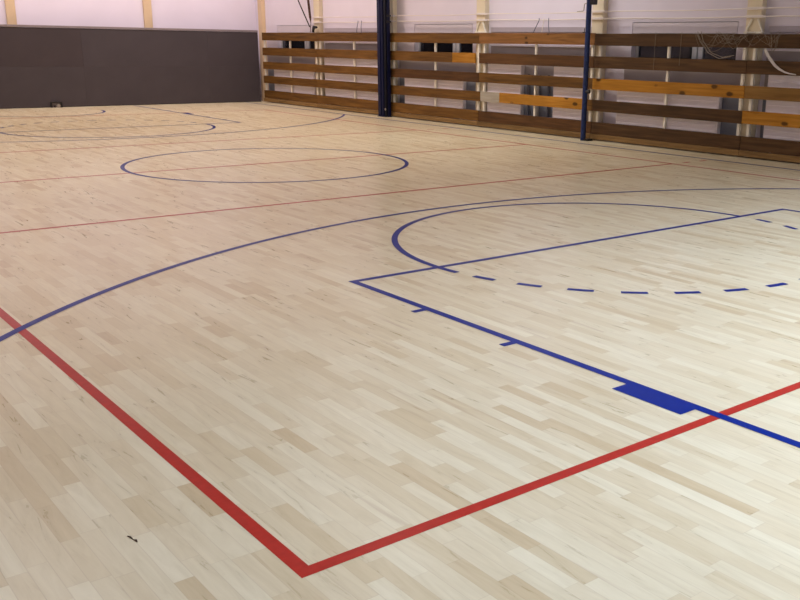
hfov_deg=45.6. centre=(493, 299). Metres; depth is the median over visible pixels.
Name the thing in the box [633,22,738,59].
window
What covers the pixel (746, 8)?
pipe
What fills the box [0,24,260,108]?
wall padding
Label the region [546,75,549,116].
riser pipe
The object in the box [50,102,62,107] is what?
box
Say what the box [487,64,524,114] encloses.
radiator
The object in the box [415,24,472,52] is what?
window
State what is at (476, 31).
brace
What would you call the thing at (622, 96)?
radiator
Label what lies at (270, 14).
wall
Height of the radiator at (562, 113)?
1.210 m
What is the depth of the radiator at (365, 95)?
21.39 m
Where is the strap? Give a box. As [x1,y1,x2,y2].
[764,48,795,74]
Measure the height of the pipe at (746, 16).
0.038 m
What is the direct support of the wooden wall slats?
on the floor
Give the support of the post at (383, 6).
on the floor
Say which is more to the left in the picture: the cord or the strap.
the cord
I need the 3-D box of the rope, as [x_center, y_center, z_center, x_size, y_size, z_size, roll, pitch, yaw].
[-4.339,-6.883,22.119,0.057,1.166,0.195,-12,20,-39]
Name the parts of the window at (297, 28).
pane, pane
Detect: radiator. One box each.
[274,69,315,94]
[324,58,377,100]
[405,78,465,113]
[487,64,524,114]
[552,66,589,120]
[615,91,722,133]
[763,75,799,141]
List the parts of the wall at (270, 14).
grey rail, grey rail, grey rail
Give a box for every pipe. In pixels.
[313,7,799,17]
[313,15,799,22]
[527,74,529,114]
[536,86,538,115]
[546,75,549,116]
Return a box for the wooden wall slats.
[262,33,799,162]
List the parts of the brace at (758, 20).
arm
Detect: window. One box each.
[277,25,314,48]
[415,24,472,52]
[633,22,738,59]
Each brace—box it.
[474,22,486,32]
[743,19,764,33]
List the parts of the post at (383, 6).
guide rail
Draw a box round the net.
[695,31,780,58]
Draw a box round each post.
[377,0,391,116]
[577,0,597,140]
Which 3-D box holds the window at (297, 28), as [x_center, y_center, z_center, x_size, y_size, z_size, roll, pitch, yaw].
[-4.781,-6.396,23.157,0.216,0.665,2.031,-12,20,-39]
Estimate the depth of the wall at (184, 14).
22.57 m
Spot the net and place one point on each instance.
(718, 31)
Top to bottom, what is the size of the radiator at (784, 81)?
1.210 m
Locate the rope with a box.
[307,0,310,31]
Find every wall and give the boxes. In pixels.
[0,0,255,31]
[255,0,799,156]
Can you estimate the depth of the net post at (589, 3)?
15.46 m
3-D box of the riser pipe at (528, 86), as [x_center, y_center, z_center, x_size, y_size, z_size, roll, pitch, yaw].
[0.632,-3.581,17.150,0.044,1.020,0.044,-12,20,-39]
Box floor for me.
[0,101,799,599]
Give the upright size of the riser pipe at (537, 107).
1.020 m
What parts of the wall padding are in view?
panel, panel, cap rail, panel, panel, panel, panel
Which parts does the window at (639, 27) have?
pane, pane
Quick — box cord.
[298,0,309,26]
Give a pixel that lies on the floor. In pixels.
(278, 351)
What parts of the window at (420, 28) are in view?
pane, pane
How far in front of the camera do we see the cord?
22.14 m
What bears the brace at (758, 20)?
attached to the wall at (270, 14)

